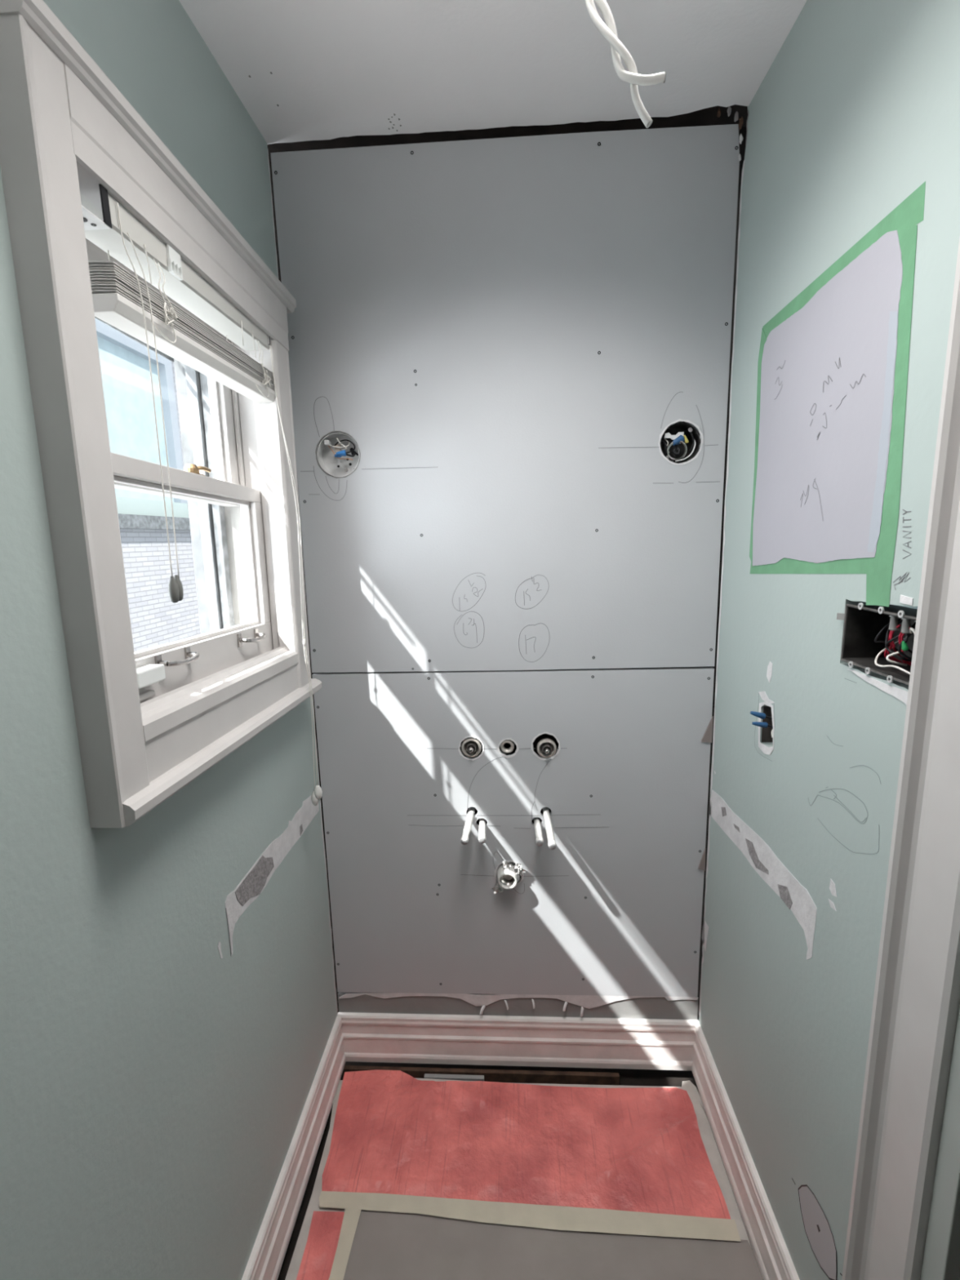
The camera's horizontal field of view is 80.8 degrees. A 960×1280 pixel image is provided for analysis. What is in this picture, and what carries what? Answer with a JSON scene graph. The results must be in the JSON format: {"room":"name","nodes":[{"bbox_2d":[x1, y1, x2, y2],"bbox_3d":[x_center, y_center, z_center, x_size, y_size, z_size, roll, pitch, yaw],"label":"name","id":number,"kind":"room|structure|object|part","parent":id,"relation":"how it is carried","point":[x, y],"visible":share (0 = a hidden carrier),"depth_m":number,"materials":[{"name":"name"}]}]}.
{"room":"bathroom under renovation","nodes":[
{"label":"bathroom under renovation","id":0,"kind":"room"},
{"bbox_2d":[0,0,337,1279],"bbox_3d":[-0.595,0.359,-0.070,0.162,2.414,3.098,-1,10,3],"label":"wall","id":1,"kind":"structure","parent":0,"point":[168,1001],"depth_m":0.79,"materials":[{"name":"green paint"}]},
{"bbox_2d":[0,0,322,827],"bbox_3d":[-0.540,-0.260,0.953,0.256,0.890,0.773,-1,9,3],"label":"window","id":2,"kind":"structure","parent":1,"relation":"in","point":[150,722],"depth_m":0.72,"materials":[{"name":"white paint"}]},
{"bbox_3d":[-0.463,-0.200,0.653,0.042,0.857,0.063,-1,9,3],"label":"casing","id":3,"kind":"part","parent":2,"relation":"part of","materials":[{"name":"white paint"}]},
{"bbox_3d":[-0.665,-0.551,0.910,0.004,0.013,0.578,-1,9,3],"label":"screen rail","id":4,"kind":"part","parent":2,"relation":"part of","materials":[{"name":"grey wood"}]},
{"bbox_3d":[-0.556,-0.419,0.924,0.033,0.345,0.578,-1,9,3],"label":"sash","id":5,"kind":"part","parent":2,"relation":"part of","materials":[{"name":"white paint"}]},
{"bbox_3d":[-0.473,0.030,0.893,0.028,0.026,0.090,-1,9,3],"label":"lift handle","id":6,"kind":"part","parent":2,"relation":"part of","materials":[{"name":"silver metal"}]},
{"bbox_3d":[-0.626,-0.267,1.300,0.035,0.780,0.094,-1,9,3],"label":"casing","id":7,"kind":"part","parent":2,"relation":"part of","materials":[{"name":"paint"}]},
{"bbox_3d":[-0.502,-0.100,0.971,0.034,0.368,0.578,-1,9,3],"label":"sash","id":8,"kind":"part","parent":2,"relation":"part of","materials":[{"name":"white paint"}]},
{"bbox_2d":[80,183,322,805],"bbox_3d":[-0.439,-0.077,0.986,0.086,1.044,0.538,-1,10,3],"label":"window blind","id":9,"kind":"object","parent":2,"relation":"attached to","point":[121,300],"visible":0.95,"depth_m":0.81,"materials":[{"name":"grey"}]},
{"bbox_3d":[-0.441,-0.315,0.750,0.009,0.468,0.019,-1,10,3],"label":"lift cord","id":10,"kind":"part","parent":9,"relation":"part of","materials":[{"name":"white fabric"}]},
{"bbox_3d":[-0.448,-0.507,0.761,0.002,0.047,0.005,2,11,17],"label":"ladder cord","id":11,"kind":"part","parent":9,"relation":"part of","materials":[{"name":"white fabric"}]},
{"bbox_3d":[-0.439,-0.304,0.767,0.009,0.441,0.022,-1,10,3],"label":"lift cord","id":12,"kind":"part","parent":9,"relation":"part of","materials":[{"name":"white fabric"}]},
{"bbox_3d":[-0.462,-0.464,0.943,0.048,0.022,0.487,-1,10,3],"label":"rail","id":13,"kind":"part","parent":9,"relation":"part of","materials":[{"name":"white plastic"}]},
{"bbox_3d":[-0.432,-0.559,1.026,0.002,0.044,0.004,-1,10,3],"label":"lift cord","id":14,"kind":"part","parent":9,"relation":"part of","materials":[{"name":"white fabric"}]},
{"bbox_3d":[-0.431,-0.564,1.075,0.002,0.047,0.005,2,11,17],"label":"ladder cord","id":15,"kind":"part","parent":9,"relation":"part of","materials":[{"name":"white fabric"}]},
{"bbox_3d":[-0.401,-0.119,1.233,0.029,0.975,0.006,-3,10,-8],"label":"tilt cord","id":16,"kind":"part","parent":9,"relation":"part of","materials":[{"name":"white plastic"}]},
{"bbox_3d":[-0.399,-0.128,1.236,0.032,0.960,0.004,-2,10,-1],"label":"tilt cord","id":17,"kind":"part","parent":9,"relation":"part of","materials":[{"name":"white plastic"}]},
{"bbox_3d":[-0.607,-0.252,0.953,0.022,0.681,0.578,-1,9,3],"label":"storm frame","id":18,"kind":"part","parent":2,"relation":"part of","materials":[{"name":"metal"}]},
{"bbox_3d":[-0.459,-0.005,1.147,0.028,0.026,0.086,-1,9,3],"label":"lift handle","id":19,"kind":"part","parent":2,"relation":"part of","materials":[{"name":"silver metal"}]},
{"bbox_3d":[-0.431,-0.256,1.253,0.040,0.744,0.076,-1,9,3],"label":"casing","id":20,"kind":"part","parent":2,"relation":"part of","materials":[{"name":"white paint"}]},
{"bbox_2d":[241,1016,346,1279],"bbox_3d":[-0.480,1.426,0.112,0.018,0.149,3.088,-1,10,3],"label":"baseboard","id":21,"kind":"structure","parent":1,"relation":"attached to","point":[265,1261],"depth_m":1.28,"materials":[{"name":"paint"}]},
{"bbox_2d":[178,0,807,157],"bbox_3d":[-0.054,-0.900,-0.245,1.300,0.140,3.260,-1,10,3],"label":"ceiling","id":22,"kind":"structure","parent":0,"point":[308,74],"depth_m":1.04,"materials":[{"name":"paint"}]},
{"bbox_2d":[585,0,666,128],"bbox_3d":[0.104,-0.724,0.503,0.131,0.481,0.022,2,11,18],"label":"cable","id":23,"kind":"object","parent":22,"relation":"hanging from","point":[609,32],"visible":1,"depth_m":0.52,"materials":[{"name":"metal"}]},
{"bbox_2d":[268,126,746,1020],"bbox_3d":[0.060,0.076,1.524,1.300,2.514,0.120,-1,10,3],"label":"wall","id":24,"kind":"structure","parent":0,"point":[743,131],"depth_m":1.45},
{"bbox_2d":[270,124,739,672],"bbox_3d":[0.059,-0.503,1.323,1.012,1.176,0.014,-1,10,3],"label":"sheet","id":25,"kind":"object","parent":24,"relation":"attached to","point":[508,335],"visible":1,"depth_m":1.30,"materials":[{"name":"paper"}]},
{"bbox_2d":[317,432,359,477],"bbox_3d":[-0.339,-0.446,1.367,0.103,0.103,0.044,-1,10,3],"label":"junction box","id":26,"kind":"object","parent":25,"relation":"attached to","point":[338,453],"visible":0.94,"depth_m":1.38,"materials":[{"name":"metal"}]},
{"bbox_2d":[660,422,699,463],"bbox_3d":[0.465,-0.461,1.329,0.089,0.089,0.054,-1,10,3],"label":"junction box","id":27,"kind":"object","parent":25,"relation":"attached to","point":[680,442],"visible":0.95,"depth_m":1.32,"materials":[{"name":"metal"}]},
{"bbox_2d":[500,739,514,753],"bbox_3d":[0.072,0.272,1.474,0.038,0.039,0.037,-1,10,3],"label":"outlet","id":28,"kind":"object","parent":24,"relation":"attached to","point":[507,746],"visible":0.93,"depth_m":1.46,"materials":[{"name":"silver metal"}]},
{"bbox_2d":[312,667,714,996],"bbox_3d":[0.086,0.539,1.510,1.012,0.937,0.014,-1,10,3],"label":"sheet","id":29,"kind":"object","parent":24,"relation":"attached to","point":[615,908],"visible":0.93,"depth_m":1.50,"materials":[{"name":"paper"}]},
{"bbox_2d":[460,806,475,844],"bbox_3d":[-0.030,0.479,1.467,0.020,0.050,0.129,0,10,10],"label":"supply pipe","id":30,"kind":"object","parent":29,"relation":"attached to","point":[464,838],"visible":0.99,"depth_m":1.45,"materials":[{"name":"paint"}]},
{"bbox_2d":[461,737,481,757],"bbox_3d":[-0.022,0.280,1.464,0.053,0.053,0.042,-1,10,3],"label":"valve","id":31,"kind":"object","parent":29,"relation":"attached to","point":[471,747],"visible":1,"depth_m":1.46,"materials":[{"name":"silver metal"}]},
{"bbox_3d":[-0.023,0.281,1.460,0.014,0.014,0.034,-1,10,3],"label":"stem","id":32,"kind":"part","parent":31,"relation":"part of","materials":[{"name":"silver metal"}]},
{"bbox_2d":[478,817,485,843],"bbox_3d":[0.006,0.497,1.481,0.020,0.029,0.101,-1,10,1],"label":"supply pipe","id":33,"kind":"object","parent":29,"relation":"attached to","point":[482,838],"visible":0.95,"depth_m":1.46,"materials":[{"name":"paint"}]},
{"bbox_2d":[492,860,525,893],"bbox_3d":[0.077,0.632,1.525,0.091,0.098,0.076,-1,10,3],"label":"drain pipe","id":34,"kind":"object","parent":29,"relation":"attached to","point":[508,873],"visible":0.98,"depth_m":1.50,"materials":[{"name":"silver metal"}]},
{"bbox_2d":[533,817,543,846],"bbox_3d":[0.151,0.494,1.468,0.020,0.034,0.112,-1,10,1],"label":"supply pipe","id":35,"kind":"object","parent":29,"relation":"attached to","point":[539,838],"visible":0.95,"depth_m":1.45,"materials":[{"name":"paint"}]},
{"bbox_2d":[537,737,556,758],"bbox_3d":[0.172,0.281,1.454,0.051,0.051,0.042,-1,10,3],"label":"valve","id":36,"kind":"object","parent":29,"relation":"attached to","point":[546,747],"visible":1,"depth_m":1.45,"materials":[{"name":"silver metal"}]},
{"bbox_3d":[0.172,0.282,1.450,0.013,0.013,0.034,-1,10,3],"label":"stem","id":37,"kind":"part","parent":36,"relation":"part of","materials":[{"name":"silver metal"}]},
{"bbox_2d":[542,807,555,849],"bbox_3d":[0.177,0.478,1.448,0.020,0.053,0.144,-2,10,-1],"label":"supply pipe","id":38,"kind":"object","parent":29,"relation":"attached to","point":[551,841],"visible":0.98,"depth_m":1.43,"materials":[{"name":"paint"}]},
{"bbox_2d":[697,848,706,871],"bbox_3d":[0.584,0.576,1.482,0.017,0.065,0.004,-1,10,3],"label":"shim","id":39,"kind":"object","parent":29,"relation":"attached to","point":[702,864],"visible":1,"depth_m":1.48,"materials":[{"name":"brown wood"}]},
{"bbox_2d":[701,715,713,742],"bbox_3d":[0.571,0.225,1.419,0.026,0.070,0.004,-1,10,3],"label":"shim","id":40,"kind":"object","parent":29,"relation":"attached to","point":[707,737],"visible":1,"depth_m":1.42,"materials":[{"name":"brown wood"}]},
{"bbox_2d":[337,991,698,1019],"bbox_3d":[0.099,1.047,1.595,1.016,0.137,0.032,-1,10,3],"label":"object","id":41,"kind":"structure","parent":24,"relation":"attached to","point":[516,1005],"depth_m":1.59,"materials":[{"name":"grey paint"}]},
{"bbox_2d":[337,1012,699,1071],"bbox_3d":[0.101,1.142,1.606,1.020,0.149,0.018,-1,10,3],"label":"baseboard","id":42,"kind":"structure","parent":24,"relation":"attached to","point":[658,1044],"depth_m":1.60,"materials":[{"name":"paint"}]},
{"bbox_2d":[277,1061,752,1279],"bbox_3d":[0.006,1.547,0.144,1.300,0.110,3.160,-1,10,3],"label":"floor","id":43,"kind":"structure","parent":0,"point":[498,1073],"depth_m":1.60,"materials":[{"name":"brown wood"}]},
{"bbox_2d":[284,1078,751,1279],"bbox_3d":[0.020,1.500,0.093,1.006,0.012,3.038,-1,10,3],"label":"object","id":44,"kind":"structure","parent":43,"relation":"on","point":[705,1131],"depth_m":1.35,"materials":[{"name":"paper"}]},
{"bbox_2d":[296,1210,344,1279],"bbox_3d":[-0.356,1.353,0.921,0.077,0.001,0.717,-1,10,3],"label":"paper","id":45,"kind":"object","parent":44,"relation":"on","point":[317,1259],"visible":1,"depth_m":1.21,"materials":[{"name":"red paper"}]},
{"bbox_2d":[321,1069,730,1219],"bbox_3d":[0.083,1.246,1.423,0.954,0.013,0.333,-1,10,3],"label":"paper","id":46,"kind":"object","parent":44,"relation":"on","point":[640,1149],"visible":1,"depth_m":1.40,"materials":[{"name":"red paper"}]},
{"bbox_2d":[343,1209,763,1279],"bbox_3d":[0.111,1.358,0.797,0.884,0.006,0.921,-1,10,3],"label":"paper","id":47,"kind":"object","parent":44,"relation":"on","point":[386,1245],"visible":1,"depth_m":1.18,"materials":[{"name":"grey paper"}]},
{"bbox_2d":[328,1208,361,1279],"bbox_3d":[-0.315,1.353,0.868,0.040,0.001,0.819,-1,10,4],"label":"tape","id":48,"kind":"object","parent":47,"relation":"on","point":[351,1216],"visible":1,"depth_m":1.21,"materials":[{"name":"beige paper"}]},
{"bbox_2d":[319,1191,741,1241],"bbox_3d":[0.093,1.275,1.251,0.927,0.001,0.046,-1,10,5],"label":"tape","id":49,"kind":"object","parent":47,"relation":"on","point":[541,1216],"visible":1,"depth_m":1.25,"materials":[{"name":"beige paper"}]},
{"bbox_2d":[698,0,959,1279],"bbox_3d":[0.533,0.342,-0.130,0.179,2.414,3.104,-1,10,3],"label":"wall","id":50,"kind":"structure","parent":0,"point":[857,108],"depth_m":0.93,"materials":[{"name":"green paint"}]},
{"bbox_2d":[691,1024,799,1279],"bbox_3d":[0.583,1.197,1.235,0.018,0.149,0.688,-1,10,3],"label":"baseboard","id":51,"kind":"structure","parent":50,"relation":"attached to","point":[775,1262],"depth_m":1.25,"materials":[{"name":"paint"}]},
{"bbox_2d":[749,328,767,564],"bbox_3d":[0.562,-0.385,1.145,0.001,0.464,0.036,-1,10,3],"label":"tape","id":52,"kind":"object","parent":50,"relation":"attached to","point":[763,338],"visible":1,"depth_m":1.14,"materials":[{"name":"green paper"}]},
{"bbox_2d":[750,706,773,742],"bbox_3d":[0.583,0.173,1.117,0.090,0.098,0.056,-1,10,3],"label":"outlet box","id":53,"kind":"object","parent":50,"relation":"attached to","point":[766,726],"visible":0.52,"depth_m":1.14,"materials":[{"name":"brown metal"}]},
{"bbox_2d":[750,557,867,573],"bbox_3d":[0.557,-0.132,0.982,0.001,0.059,0.409,-1,10,3],"label":"tape","id":54,"kind":"object","parent":50,"relation":"attached to","point":[784,566],"visible":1,"depth_m":0.94,"materials":[{"name":"green paper"}]},
{"bbox_2d":[762,181,925,337],"bbox_3d":[0.546,-0.562,0.895,0.001,0.054,0.444,-1,10,3],"label":"tape","id":55,"kind":"object","parent":50,"relation":"attached to","point":[910,211],"visible":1,"depth_m":0.79,"materials":[{"name":"green paper"}]},
{"bbox_2d":[836,602,917,684],"bbox_3d":[0.574,0.003,0.766,0.070,0.098,0.195,-1,10,3],"label":"box","id":56,"kind":"object","parent":50,"relation":"attached to","point":[877,639],"visible":0.66,"depth_m":0.82,"materials":[{"name":"metal"}]},
{"bbox_2d":[866,225,917,606],"bbox_3d":[0.541,-0.286,0.739,0.001,0.488,0.062,-1,10,3],"label":"tape","id":57,"kind":"object","parent":50,"relation":"attached to","point":[879,567],"visible":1,"depth_m":0.73,"materials":[{"name":"green paper"}]},
{"bbox_2d":[841,236,959,1279],"bbox_3d":[0.568,0.379,0.203,0.147,2.140,1.050,-1,10,3],"label":"door frame","id":58,"kind":"structure","parent":50,"relation":"in","point":[904,1220],"depth_m":0.68,"materials":[{"name":"white paint"}]},
{"label":"outside","id":59,"kind":"structure","parent":0,"visible":0},
{"bbox_3d":[-3.373,1.846,3.960,5.800,0.100,14.000,-1,10,3],"label":"ground","id":60,"kind":"structure","parent":59,"visible":0},
{"bbox_2d":[94,318,200,652],"bbox_3d":[-2.051,-0.088,2.522,0.260,4.150,10.000,-1,10,3],"label":"window glass","id":61,"kind":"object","parent":60,"relation":"on","point":[156,620],"visible":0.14,"depth_m":3.35,"materials":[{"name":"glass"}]},
{"bbox_3d":[-1.999,-0.574,2.685,0.160,0.075,2.300,-1,10,3],"label":"window sill","id":62,"kind":"part","parent":61,"relation":"part of","materials":[{"name":"grey stone"}]}
]}

